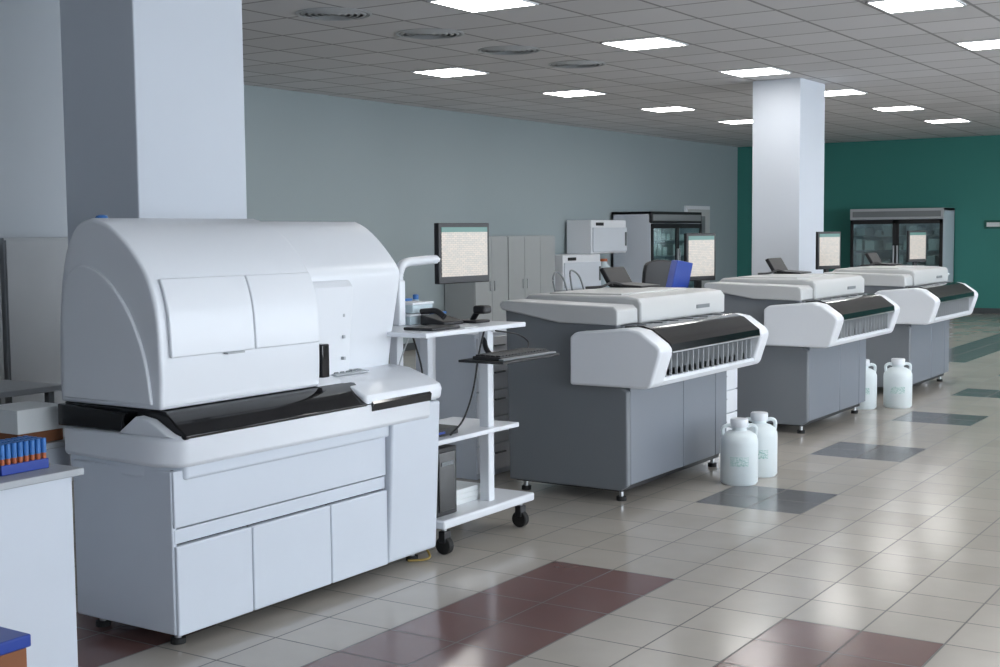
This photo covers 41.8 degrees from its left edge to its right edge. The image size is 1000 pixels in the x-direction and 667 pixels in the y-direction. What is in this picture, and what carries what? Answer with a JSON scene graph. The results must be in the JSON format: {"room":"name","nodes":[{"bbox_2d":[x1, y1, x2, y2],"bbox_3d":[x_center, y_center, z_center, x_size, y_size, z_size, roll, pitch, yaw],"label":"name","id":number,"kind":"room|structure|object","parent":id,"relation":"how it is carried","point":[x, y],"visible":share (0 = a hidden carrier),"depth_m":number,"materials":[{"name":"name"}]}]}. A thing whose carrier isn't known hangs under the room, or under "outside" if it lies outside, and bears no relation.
{"room":"laboratory","nodes":[
{"label":"laboratory","id":0,"kind":"room"},
{"bbox_2d":[0,0,67,237],"bbox_3d":[-5.359,-0.465,5.721,0.150,3.350,9.750,2,5,33],"label":"wall partition","id":1,"kind":"structure","parent":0,"point":[33,200],"depth_m":8.87,"materials":[{"name":"white paint"}]},
{"bbox_2d":[60,0,246,245],"bbox_3d":[-1.934,-0.627,7.424,0.585,3.350,0.810,2,5,33],"label":"pillar","id":2,"kind":"structure","parent":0,"point":[153,90],"depth_m":7.10,"materials":[{"name":"paint"}]},
{"bbox_2d":[434,223,488,283],"bbox_3d":[-0.226,-0.458,7.435,0.073,0.340,0.460,3,5,37],"label":"computer monitor","id":3,"kind":"object","parent":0,"point":[462,249],"depth_m":7.39,"materials":[{"name":"plastic"}]},
{"bbox_2d":[244,85,737,343],"bbox_3d":[-2.955,-1.236,15.497,0.150,3.350,28.800,2,5,33],"label":"wall","id":4,"kind":"structure","parent":0,"point":[395,171],"depth_m":18.70,"materials":[{"name":"grey paint"}]},
{"bbox_2d":[403,343,415,350],"bbox_3d":[-0.162,0.046,19.705,0.020,0.100,18.900,2,5,33],"label":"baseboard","id":5,"kind":"structure","parent":4,"relation":"attached to","point":[410,346],"depth_m":18.03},
{"bbox_2d":[684,206,709,211],"bbox_3d":[3.888,-1.461,25.795,0.050,2.100,1.100,2,5,33],"label":"frame","id":6,"kind":"object","parent":4,"relation":"attached to","point":[686,208],"visible":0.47,"depth_m":25.63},
{"bbox_2d":[688,209,709,287],"bbox_3d":[3.917,-1.435,25.778,0.040,2.010,0.960,2,5,33],"label":"door frame","id":7,"kind":"structure","parent":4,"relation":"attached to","point":[706,213],"depth_m":25.97,"materials":[{"name":"grey metal"}]},
{"bbox_2d":[701,216,704,232],"bbox_3d":[3.926,-2.082,25.719,0.015,0.450,0.500,2,5,33],"label":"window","id":8,"kind":"structure","parent":4,"relation":"in","point":[703,217],"depth_m":25.85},
{"bbox_2d":[72,313,999,666],"bbox_3d":[3.779,0.758,11.248,15.900,0.100,28.800,2,5,33],"label":"floor","id":9,"kind":"structure","parent":0,"point":[873,540],"depth_m":6.08,"materials":[{"name":"tile"}]},
{"bbox_2d":[0,277,4,403],"bbox_3d":[-3.489,0.227,7.926,0.520,1.600,0.780,2,5,33],"label":"cabinet","id":10,"kind":"object","parent":9,"relation":"on","point":[1,329],"visible":0.14,"depth_m":8.10,"materials":[{"name":"grey metal"}]},
{"bbox_2d":[0,627,30,666],"bbox_3d":[-1.680,1.123,3.869,0.300,0.400,0.485,2,5,33],"label":"storage box","id":11,"kind":"object","parent":9,"relation":"on","point":[13,643],"visible":1,"depth_m":3.94,"materials":[{"name":"plastic"}]},
{"bbox_2d":[0,379,61,404],"bbox_3d":[-3.205,0.705,7.312,0.600,0.735,1.400,2,5,33],"label":"countertop","id":12,"kind":"structure","parent":9,"relation":"on","point":[8,388],"depth_m":7.62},
{"bbox_2d":[0,237,73,480],"bbox_3d":[-2.986,0.163,8.694,0.520,1.600,0.980,2,5,33],"label":"cabinet","id":13,"kind":"object","parent":9,"relation":"on","point":[31,269],"visible":0.14,"depth_m":8.28,"materials":[{"name":"grey metal"}]},
{"bbox_2d":[0,463,83,666],"bbox_3d":[-2.344,0.937,3.756,0.600,0.800,2.375,2,5,33],"label":"lab table","id":14,"kind":"object","parent":9,"relation":"on","point":[38,595],"visible":0.91,"depth_m":4.45,"materials":[{"name":"white laminate"}]},
{"bbox_2d":[0,435,48,475],"bbox_3d":[-1.671,0.419,4.499,0.120,0.105,0.192,2,5,33],"label":"tube rack","id":15,"kind":"object","parent":14,"relation":"on","point":[20,454],"visible":1,"depth_m":4.47,"materials":[{"name":"blue plastic"}]},
{"bbox_2d":[46,437,69,465],"bbox_3d":[-2.689,0.891,4.724,0.600,0.750,2.420,2,5,33],"label":"lab table","id":16,"kind":"object","parent":9,"relation":"on","point":[56,453],"visible":0.08,"depth_m":5.48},
{"bbox_2d":[0,401,64,441],"bbox_3d":[-1.991,0.376,5.471,0.240,0.149,0.240,2,5,33],"label":"box","id":17,"kind":"object","parent":16,"relation":"on","point":[30,418],"visible":0.8,"depth_m":5.38,"materials":[{"name":"cardboard"}]},
{"bbox_2d":[58,215,441,644],"bbox_3d":[-1.049,0.319,5.846,0.723,1.690,1.735,2,5,33],"label":"clinical chemistry analyzer","id":18,"kind":"object","parent":9,"relation":"on","point":[237,419],"visible":1,"depth_m":5.34,"materials":[{"name":"white plastic"}]},
{"bbox_2d":[64,401,429,479],"bbox_3d":[-1.060,0.383,5.823,0.695,0.245,1.675,2,5,33],"label":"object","id":19,"kind":"object","parent":18,"relation":"on","point":[220,439],"depth_m":5.26,"materials":[{"name":"white plastic"}]},
{"bbox_2d":[261,221,398,368],"bbox_3d":[-0.888,-0.170,6.283,0.483,0.734,0.713,2,5,33],"label":"hood","id":20,"kind":"object","parent":18,"relation":"attached to","point":[355,330],"depth_m":6.22,"materials":[{"name":"white plastic"}]},
{"bbox_2d":[433,338,435,399],"bbox_3d":[-0.862,0.472,8.142,0.400,1.030,1.180,2,5,33],"label":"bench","id":21,"kind":"object","parent":9,"relation":"on","point":[434,339],"visible":0.02,"depth_m":8.48,"materials":[{"name":"grey metal"}]},
{"bbox_2d":[412,294,418,300],"bbox_3d":[-0.547,-0.166,8.494,0.076,0.180,0.076,2,5,33],"label":"bottle","id":22,"kind":"object","parent":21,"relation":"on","point":[415,296],"visible":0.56,"depth_m":8.47,"materials":[{"name":"plastic"}]},
{"bbox_2d":[416,329,509,479],"bbox_3d":[-0.207,0.456,8.802,0.515,0.950,0.500,2,5,33],"label":"base cabinet","id":23,"kind":"object","parent":9,"relation":"on","point":[455,378],"visible":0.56,"depth_m":8.57,"materials":[{"name":"grey metal"}]},
{"bbox_2d":[387,255,559,554],"bbox_3d":[-0.225,0.339,6.829,0.827,1.485,0.943,2,5,33],"label":"cart","id":24,"kind":"object","parent":9,"relation":"on","point":[492,500],"visible":0.61,"depth_m":6.89,"materials":[{"name":"white metal"}]},
{"bbox_2d":[405,313,425,324],"bbox_3d":[-0.486,-0.080,6.999,0.148,0.057,0.168,2,5,33],"label":"plastic box","id":25,"kind":"object","parent":24,"relation":"on","point":[410,319],"visible":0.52,"depth_m":6.91,"materials":[{"name":"plastic"}]},
{"bbox_2d":[405,316,419,324],"bbox_3d":[-0.486,-0.074,7.000,0.140,0.045,0.160,2,5,33],"label":"tub","id":26,"kind":"object","parent":25,"relation":"in","point":[410,320],"depth_m":6.91,"materials":[{"name":"plastic"}]},
{"bbox_2d":[405,301,433,313],"bbox_3d":[-0.470,-0.142,7.020,0.148,0.057,0.188,2,5,33],"label":"plastic box","id":27,"kind":"object","parent":25,"relation":"on","point":[411,307],"visible":0.63,"depth_m":6.94,"materials":[{"name":"plastic"}]},
{"bbox_2d":[397,255,439,279],"bbox_3d":[-0.335,-0.441,7.234,0.141,0.340,0.915,2,5,33],"label":"monitor arm","id":28,"kind":"object","parent":24,"relation":"on","point":[404,263],"depth_m":6.99,"materials":[{"name":"white metal"}]},
{"bbox_2d":[404,324,459,330],"bbox_3d":[-0.343,-0.029,6.598,0.180,0.014,0.240,2,5,33],"label":"folder","id":29,"kind":"object","parent":24,"relation":"on","point":[432,327],"visible":1,"depth_m":6.53,"materials":[{"name":"plastic"}]},
{"bbox_2d":[420,308,462,324],"bbox_3d":[-0.309,-0.095,6.941,0.162,0.093,0.181,2,5,33],"label":"telephone","id":30,"kind":"object","parent":24,"relation":"on","point":[436,316],"visible":0.95,"depth_m":6.88,"materials":[{"name":"plastic"}]},
{"bbox_2d":[436,444,456,517],"bbox_3d":[-0.415,0.738,6.673,0.370,0.344,0.180,2,5,33],"label":"computer tower","id":31,"kind":"object","parent":24,"relation":"on","point":[446,483],"depth_m":6.57,"materials":[{"name":"black metal"}]},
{"bbox_2d":[439,424,457,436],"bbox_3d":[-0.339,0.495,6.651,0.165,0.038,0.220,2,5,33],"label":"box","id":32,"kind":"object","parent":24,"relation":"on","point":[444,430],"visible":0.26,"depth_m":6.64,"materials":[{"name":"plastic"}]},
{"bbox_2d":[457,493,479,504],"bbox_3d":[-0.268,0.874,6.971,0.240,0.026,0.300,2,5,33],"label":"paper ream","id":33,"kind":"object","parent":24,"relation":"on","point":[477,496],"visible":0.05,"depth_m":6.91,"materials":[{"name":"white paper"}]},
{"bbox_2d":[457,489,479,499],"bbox_3d":[-0.280,0.848,6.953,0.240,0.026,0.260,2,5,33],"label":"paper ream","id":34,"kind":"object","parent":33,"relation":"on","point":[477,491],"visible":0.29,"depth_m":6.91,"materials":[{"name":"white paper"}]},
{"bbox_2d":[456,480,479,494],"bbox_3d":[-0.274,0.821,6.959,0.240,0.026,0.280,2,5,33],"label":"paper ream","id":35,"kind":"object","parent":34,"relation":"on","point":[462,487],"visible":0.3,"depth_m":6.95,"materials":[{"name":"white paper"}]},
{"bbox_2d":[459,325,477,327],"bbox_3d":[-0.210,-0.035,6.738,0.150,0.003,0.120,2,5,33],"label":"paper sheet","id":36,"kind":"object","parent":24,"relation":"on","point":[461,326],"visible":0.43,"depth_m":6.72,"materials":[{"name":"white paper"}]},
{"bbox_2d":[462,305,490,322],"bbox_3d":[-0.132,-0.104,7.065,0.180,0.101,0.140,2,5,33],"label":"barcode scanner","id":37,"kind":"object","parent":24,"relation":"on","point":[477,309],"visible":0.9,"depth_m":7.01,"materials":[{"name":"plastic"}]},
{"bbox_2d":[438,417,518,445],"bbox_3d":[-0.290,0.511,6.878,0.440,0.025,0.770,2,5,33],"label":"shelf","id":38,"kind":"object","parent":24,"relation":"attached to","point":[470,427],"depth_m":6.91,"materials":[{"name":"white metal"}]},
{"bbox_2d":[436,488,533,529],"bbox_3d":[-0.264,0.911,6.954,0.530,0.045,0.850,2,5,33],"label":"shelf","id":39,"kind":"object","parent":24,"relation":"attached to","point":[502,499],"depth_m":6.85,"materials":[{"name":"white metal"}]},
{"bbox_2d":[458,353,559,364],"bbox_3d":[0.052,0.124,6.729,0.270,0.013,0.550,2,5,33],"label":"keyboard tray","id":40,"kind":"object","parent":24,"relation":"on","point":[469,360],"depth_m":6.54,"materials":[{"name":"plastic"}]},
{"bbox_2d":[473,348,555,360],"bbox_3d":[0.073,0.105,6.714,0.200,0.024,0.510,2,5,33],"label":"keyboard","id":41,"kind":"object","parent":24,"relation":"on","point":[519,353],"visible":1,"depth_m":6.63,"materials":[{"name":"plastic"}]},
{"bbox_2d":[445,236,507,320],"bbox_3d":[-0.327,-0.623,18.889,0.550,1.560,0.850,2,5,33],"label":"cabinet","id":42,"kind":"object","parent":9,"relation":"on","point":[460,298],"visible":0.55,"depth_m":18.69,"materials":[{"name":"grey metal"}]},
{"bbox_2d":[506,235,554,299],"bbox_3d":[0.280,-0.699,19.815,0.550,1.560,1.330,2,5,33],"label":"cabinet","id":43,"kind":"object","parent":9,"relation":"on","point":[531,259],"visible":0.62,"depth_m":19.60,"materials":[{"name":"white metal"}]},
{"bbox_2d":[500,267,768,500],"bbox_3d":[0.887,0.269,8.438,1.136,1.357,1.655,2,5,33],"label":"immunoassay analyzer","id":44,"kind":"object","parent":9,"relation":"on","point":[634,394],"visible":1,"depth_m":7.97,"materials":[{"name":"plastic"}]},
{"bbox_2d":[660,358,753,385],"bbox_3d":[1.209,0.222,8.244,0.280,0.075,1.370,2,5,33],"label":"tray","id":45,"kind":"object","parent":44,"relation":"on","point":[678,373],"depth_m":8.06,"materials":[{"name":"white plastic"}]},
{"bbox_2d":[642,260,670,286],"bbox_3d":[1.697,-0.029,12.405,0.536,1.331,0.620,-3,5,-32],"label":"office chair","id":46,"kind":"object","parent":9,"relation":"on","point":[655,271],"visible":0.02,"depth_m":12.51,"materials":[{"name":"fabric"}]},
{"bbox_2d":[612,211,701,287],"bbox_3d":[2.851,-1.198,23.470,0.810,1.950,2.050,2,5,33],"label":"refrigerator","id":47,"kind":"object","parent":9,"relation":"on","point":[651,235],"visible":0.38,"depth_m":22.70,"materials":[{"name":"metal"}]},
{"bbox_2d":[666,260,692,287],"bbox_3d":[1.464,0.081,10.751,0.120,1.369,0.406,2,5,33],"label":"binder","id":48,"kind":"object","parent":9,"relation":"on","point":[679,274],"visible":0.28,"depth_m":10.64,"materials":[{"name":"plastic"}]},
{"bbox_2d":[684,233,715,287],"bbox_3d":[1.737,-0.075,11.343,0.700,1.585,0.500,-4,6,-39],"label":"cart","id":49,"kind":"object","parent":9,"relation":"on","point":[699,248],"visible":0.22,"depth_m":11.29,"materials":[{"name":"plastic"}]},
{"bbox_2d":[726,368,736,430],"bbox_3d":[1.480,0.441,10.033,0.515,0.760,0.600,2,5,33],"label":"base cabinet","id":50,"kind":"object","parent":9,"relation":"on","point":[731,374],"visible":0.14,"depth_m":10.05,"materials":[{"name":"white metal"}]},
{"bbox_2d":[720,417,757,485],"bbox_3d":[1.521,0.746,8.316,0.237,0.414,0.238,2,5,33],"label":"bottle","id":51,"kind":"object","parent":9,"relation":"on","point":[738,445],"visible":1,"depth_m":8.23,"materials":[{"name":"white plastic"}]},
{"bbox_2d":[746,411,777,477],"bbox_3d":[1.702,0.723,8.591,0.237,0.414,0.238,2,5,33],"label":"bottle","id":52,"kind":"object","parent":9,"relation":"on","point":[767,436],"visible":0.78,"depth_m":8.50,"materials":[{"name":"white plastic"}]},
{"bbox_2d":[704,258,899,433],"bbox_3d":[2.544,0.060,10.967,1.136,1.357,1.655,2,5,33],"label":"immunoassay analyzer","id":53,"kind":"object","parent":9,"relation":"on","point":[811,368],"visible":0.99,"depth_m":10.43,"materials":[{"name":"plastic"}]},
{"bbox_2d":[834,328,889,345],"bbox_3d":[2.866,0.013,10.773,0.280,0.075,1.370,2,5,33],"label":"tray","id":54,"kind":"object","parent":53,"relation":"on","point":[850,335],"depth_m":10.58,"materials":[{"name":"white plastic"}]},
{"bbox_2d":[816,232,840,272],"bbox_3d":[3.595,-0.321,14.324,0.700,1.585,0.500,-4,5,-35],"label":"monitor","id":55,"kind":"object","parent":9,"relation":"on","point":[828,244],"visible":0.27,"depth_m":14.26,"materials":[{"name":"plastic"}]},
{"bbox_2d":[852,359,876,409],"bbox_3d":[3.264,0.452,11.776,0.251,0.440,0.252,2,5,33],"label":"bottle","id":56,"kind":"object","parent":9,"relation":"on","point":[870,402],"visible":0.46,"depth_m":11.67,"materials":[{"name":"white plastic"}]},
{"bbox_2d":[883,358,911,407],"bbox_3d":[3.599,0.445,11.832,0.251,0.440,0.252,2,5,33],"label":"bottle","id":57,"kind":"object","parent":9,"relation":"on","point":[897,379],"visible":1,"depth_m":11.74,"materials":[{"name":"white plastic"}]},
{"bbox_2d":[823,252,977,387],"bbox_3d":[4.075,-0.133,13.303,1.136,1.357,1.655,2,5,33],"label":"immunoassay analyzer","id":58,"kind":"object","parent":9,"relation":"on","point":[926,301],"visible":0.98,"depth_m":12.76,"materials":[{"name":"plastic"}]},
{"bbox_2d":[933,311,969,322],"bbox_3d":[4.397,-0.180,13.109,0.280,0.075,1.370,2,5,33],"label":"tray","id":59,"kind":"object","parent":58,"relation":"on","point":[940,315],"depth_m":12.89,"materials":[{"name":"white plastic"}]},
{"bbox_2d":[850,208,954,281],"bbox_3d":[7.732,-1.401,25.210,1.770,2.000,0.840,2,5,33],"label":"refrigerator","id":60,"kind":"object","parent":9,"relation":"on","point":[883,232],"visible":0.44,"depth_m":24.99,"materials":[{"name":"glass"}]},
{"bbox_2d":[854,235,938,235],"bbox_3d":[7.747,-1.890,25.202,1.670,0.015,0.670,2,5,33],"label":"shelf","id":61,"kind":"object","parent":60,"relation":"attached to","point":[854,235],"depth_m":25.07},
{"bbox_2d":[854,249,938,250],"bbox_3d":[7.750,-1.608,25.223,1.670,0.015,0.670,2,5,33],"label":"shelf","id":62,"kind":"object","parent":60,"relation":"attached to","point":[854,249],"depth_m":25.12,"materials":[{"name":"grey metal"}]},
{"bbox_2d":[855,264,938,265],"bbox_3d":[7.752,-1.326,25.245,1.670,0.015,0.670,2,5,33],"label":"shelf","id":63,"kind":"object","parent":60,"relation":"attached to","point":[855,264],"depth_m":24.86,"materials":[{"name":"grey metal"}]},
{"bbox_2d":[906,231,949,274],"bbox_3d":[5.449,-0.552,17.117,0.700,1.585,0.500,-4,5,-35],"label":"cart","id":64,"kind":"object","parent":9,"relation":"on","point":[916,240],"visible":0.27,"depth_m":17.05,"materials":[{"name":"plastic"}]},
{"bbox_2d":[906,231,926,261],"bbox_3d":[5.439,-1.138,17.078,0.370,0.410,0.035,-4,5,-35],"label":"monitor","id":65,"kind":"object","parent":64,"relation":"on","point":[916,240],"depth_m":17.05,"materials":[{"name":"black"}]},
{"bbox_3d":[1.440,-0.407,21.494,0.680,0.700,2.500,2,5,33],"label":"lab bench","id":66,"kind":"object","parent":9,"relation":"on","visible":0},
{"bbox_2d":[555,254,600,289],"bbox_3d":[1.117,-0.993,20.998,0.580,0.549,1.200,2,5,33],"label":"incubator","id":67,"kind":"object","parent":66,"relation":"on","point":[587,266],"visible":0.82,"depth_m":20.73,"materials":[{"name":"plastic"}]},
{"bbox_2d":[567,220,626,253],"bbox_3d":[1.638,-1.612,21.804,0.530,0.548,1.200,2,5,33],"label":"incubator","id":68,"kind":"object","parent":67,"relation":"on","point":[583,236],"visible":1,"depth_m":21.40,"materials":[{"name":"plastic"}]},
{"bbox_2d":[600,259,609,286],"bbox_3d":[1.716,-1.005,21.623,0.280,0.465,0.280,2,5,33],"label":"bottle","id":69,"kind":"object","parent":66,"relation":"on","point":[604,264],"visible":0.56,"depth_m":21.53,"materials":[{"name":"plastic"}]},
{"bbox_2d":[242,0,999,146],"bbox_3d":[3.748,-2.682,10.985,15.900,0.100,28.800,2,5,33],"label":"ceiling","id":70,"kind":"structure","parent":0,"point":[913,57],"depth_m":13.30,"materials":[{"name":"tile"}]},
{"bbox_2d":[295,7,371,20],"bbox_3d":[-1.319,-2.534,10.386,0.610,0.011,0.610,2,5,33],"label":"ceiling vent","id":71,"kind":"object","parent":70,"relation":"attached to","point":[322,13],"depth_m":10.35,"materials":[{"name":"grey metal"}]},
{"bbox_2d":[395,28,464,39],"bbox_3d":[-0.613,-2.623,11.463,0.610,0.011,0.610,2,5,33],"label":"ceiling vent","id":72,"kind":"object","parent":70,"relation":"attached to","point":[422,33],"depth_m":11.43,"materials":[{"name":"grey metal"}]},
{"bbox_2d":[411,67,488,77],"bbox_3d":[-0.539,-2.834,14.201,0.612,0.010,0.612,2,5,33],"label":"frame","id":73,"kind":"object","parent":70,"relation":"attached to","point":[452,67],"visible":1,"depth_m":14.05,"materials":[{"name":"white metal"}]},
{"bbox_2d":[415,68,485,76],"bbox_3d":[-0.539,-2.833,14.201,0.572,0.004,0.572,2,5,33],"label":"diffuser","id":74,"kind":"object","parent":73,"relation":"attached to","point":[446,72],"visible":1,"depth_m":14.19,"materials":[{"name":"white plastic"}]},
{"bbox_2d":[427,0,538,12],"bbox_3d":[-0.126,-2.510,9.927,0.612,0.010,0.612,2,5,33],"label":"frame","id":75,"kind":"object","parent":70,"relation":"attached to","point":[429,1],"visible":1,"depth_m":10.01,"materials":[{"name":"white metal"}]},
{"bbox_2d":[434,0,533,11],"bbox_3d":[-0.126,-2.509,9.927,0.572,0.004,0.572,2,5,33],"label":"diffuser","id":76,"kind":"object","parent":75,"relation":"attached to","point":[469,5],"visible":1,"depth_m":9.98,"materials":[{"name":"white plastic"}]},
{"bbox_2d":[478,46,540,54],"bbox_3d":[0.092,-2.712,12.539,0.610,0.011,0.610,2,5,33],"label":"ceiling vent","id":77,"kind":"object","parent":70,"relation":"attached to","point":[494,50],"depth_m":12.50,"materials":[{"name":"grey metal"}]},
{"bbox_2d":[541,89,606,96],"bbox_3d":[0.932,-3.019,16.446,0.612,0.010,0.612,2,5,33],"label":"frame","id":78,"kind":"object","parent":70,"relation":"attached to","point":[580,89],"visible":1,"depth_m":16.29,"materials":[{"name":"white metal"}]},
{"bbox_2d":[545,90,600,96],"bbox_3d":[0.932,-3.018,16.446,0.572,0.004,0.572,2,5,33],"label":"diffuser","id":79,"kind":"object","parent":78,"relation":"attached to","point":[581,92],"visible":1,"depth_m":16.44,"materials":[{"name":"white plastic"}]},
{"bbox_2d":[548,60,605,67],"bbox_3d":[0.803,-2.801,13.624,0.610,0.011,0.610,2,5,33],"label":"ceiling vent","id":80,"kind":"object","parent":70,"relation":"attached to","point":[572,63],"depth_m":13.58,"materials":[{"name":"grey metal"}]},
{"bbox_2d":[600,36,688,50],"bbox_3d":[1.345,-2.695,12.171,0.612,0.010,0.612,2,5,33],"label":"frame","id":81,"kind":"object","parent":70,"relation":"attached to","point":[684,44],"visible":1,"depth_m":12.02,"materials":[{"name":"white metal"}]},
{"bbox_2d":[604,38,682,49],"bbox_3d":[1.345,-2.694,12.171,0.572,0.004,0.572,2,5,33],"label":"diffuser","id":82,"kind":"object","parent":81,"relation":"attached to","point":[655,42],"visible":1,"depth_m":12.18,"materials":[{"name":"white plastic"}]},
{"bbox_2d":[640,106,696,111],"bbox_3d":[2.403,-3.205,18.690,0.612,0.010,0.612,2,5,33],"label":"frame","id":83,"kind":"object","parent":70,"relation":"attached to","point":[670,106],"visible":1,"depth_m":18.52,"materials":[{"name":"white metal"}]},
{"bbox_2d":[643,107,692,111],"bbox_3d":[2.403,-3.204,18.690,0.572,0.004,0.572,2,5,33],"label":"diffuser","id":84,"kind":"object","parent":83,"relation":"attached to","point":[668,108],"visible":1,"depth_m":18.70,"materials":[{"name":"white plastic"}]},
{"bbox_2d":[716,119,752,123],"bbox_3d":[3.874,-3.390,20.935,0.612,0.010,0.612,2,5,33],"label":"frame","id":85,"kind":"object","parent":70,"relation":"attached to","point":[745,119],"visible":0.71,"depth_m":20.72,"materials":[{"name":"white metal"}]},
{"bbox_2d":[723,120,752,123],"bbox_3d":[3.874,-3.389,20.935,0.572,0.004,0.572,2,5,33],"label":"diffuser","id":86,"kind":"object","parent":85,"relation":"attached to","point":[740,121],"visible":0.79,"depth_m":20.88,"materials":[{"name":"white plastic"}]},
{"bbox_2d":[718,67,791,76],"bbox_3d":[2.816,-2.881,14.416,0.612,0.010,0.612,2,5,33],"label":"frame","id":87,"kind":"object","parent":70,"relation":"attached to","point":[788,72],"visible":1,"depth_m":14.26,"materials":[{"name":"white metal"}]},
{"bbox_2d":[724,68,786,76],"bbox_3d":[2.816,-2.880,14.416,0.572,0.004,0.572,2,5,33],"label":"diffuser","id":88,"kind":"object","parent":87,"relation":"attached to","point":[766,71],"visible":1,"depth_m":14.42,"materials":[{"name":"white plastic"}]},
{"bbox_2d":[826,89,867,95],"bbox_3d":[4.287,-3.066,16.660,0.612,0.010,0.612,2,5,33],"label":"frame","id":89,"kind":"object","parent":70,"relation":"attached to","point":[840,89],"visible":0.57,"depth_m":16.39,"materials":[{"name":"white metal"}]},
{"bbox_2d":[825,90,864,95],"bbox_3d":[4.287,-3.065,16.661,0.572,0.004,0.572,2,5,33],"label":"diffuser","id":90,"kind":"object","parent":89,"relation":"attached to","point":[841,92],"visible":0.64,"depth_m":16.62,"materials":[{"name":"white plastic"}]},
{"bbox_2d":[871,105,925,111],"bbox_3d":[5.758,-3.252,18.905,0.612,0.010,0.612,2,5,33],"label":"frame","id":91,"kind":"object","parent":70,"relation":"attached to","point":[910,105],"visible":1,"depth_m":18.73,"materials":[{"name":"white metal"}]},
{"bbox_2d":[874,106,920,110],"bbox_3d":[5.758,-3.251,18.905,0.572,0.004,0.572,2,5,33],"label":"diffuser","id":92,"kind":"object","parent":91,"relation":"attached to","point":[907,107],"visible":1,"depth_m":18.88,"materials":[{"name":"white plastic"}]},
{"bbox_2d":[865,0,966,13],"bbox_3d":[3.229,-2.557,10.142,0.612,0.010,0.612,2,5,33],"label":"frame","id":93,"kind":"object","parent":70,"relation":"attached to","point":[958,1],"visible":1,"depth_m":10.21,"materials":[{"name":"white metal"}]},
{"bbox_2d":[870,0,962,12],"bbox_3d":[3.229,-2.556,10.143,0.572,0.004,0.572,2,5,33],"label":"diffuser","id":94,"kind":"object","parent":93,"relation":"attached to","point":[892,6],"visible":1,"depth_m":10.17,"materials":[{"name":"white plastic"}]},
{"bbox_2d":[923,118,970,122],"bbox_3d":[7.229,-3.437,21.150,0.612,0.010,0.612,2,5,33],"label":"frame","id":95,"kind":"object","parent":70,"relation":"attached to","point":[958,118],"visible":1,"depth_m":20.98,"materials":[{"name":"white metal"}]},
{"bbox_2d":[927,119,966,122],"bbox_3d":[7.229,-3.436,21.150,0.572,0.004,0.572,2,5,33],"label":"diffuser","id":96,"kind":"object","parent":95,"relation":"attached to","point":[953,120],"visible":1,"depth_m":21.20,"materials":[{"name":"white plastic"}]},
{"bbox_2d":[955,39,999,50],"bbox_3d":[4.700,-2.743,12.387,0.612,0.010,0.612,2,5,33],"label":"frame","id":97,"kind":"object","parent":70,"relation":"attached to","point":[957,43],"visible":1,"depth_m":12.25,"materials":[{"name":"white metal"}]},
{"bbox_2d":[959,40,999,49],"bbox_3d":[4.700,-2.741,12.387,0.572,0.004,0.572,2,5,33],"label":"diffuser","id":98,"kind":"object","parent":97,"relation":"attached to","point":[996,43],"visible":1,"depth_m":12.45,"materials":[{"name":"white plastic"}]},
{"bbox_2d":[752,78,824,275],"bbox_3d":[3.444,-1.305,15.630,0.585,3.350,0.830,2,5,33],"label":"pillar","id":99,"kind":"structure","parent":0,"point":[788,130],"depth_m":15.27,"materials":[{"name":"paint"}]},
{"bbox_2d":[737,135,999,307],"bbox_3d":[11.679,-1.959,23.195,15.900,3.350,0.150,2,5,33],"label":"wall","id":100,"kind":"structure","parent":0,"point":[962,174],"depth_m":25.32,"materials":[{"name":"teal paint"}]},
{"bbox_2d":[972,308,999,313],"bbox_3d":[11.656,-0.333,23.242,15.880,0.100,0.020,2,5,33],"label":"baseboard","id":101,"kind":"structure","parent":100,"relation":"attached to","point":[975,310],"depth_m":24.80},
{"bbox_2d":[984,220,999,228],"bbox_3d":[9.329,-2.053,24.623,0.400,0.160,0.024,2,5,33],"label":"wall sign","id":102,"kind":"object","parent":100,"relation":"attached to","point":[988,224],"visible":1,"depth_m":24.65,"materials":[{"name":"paper"}]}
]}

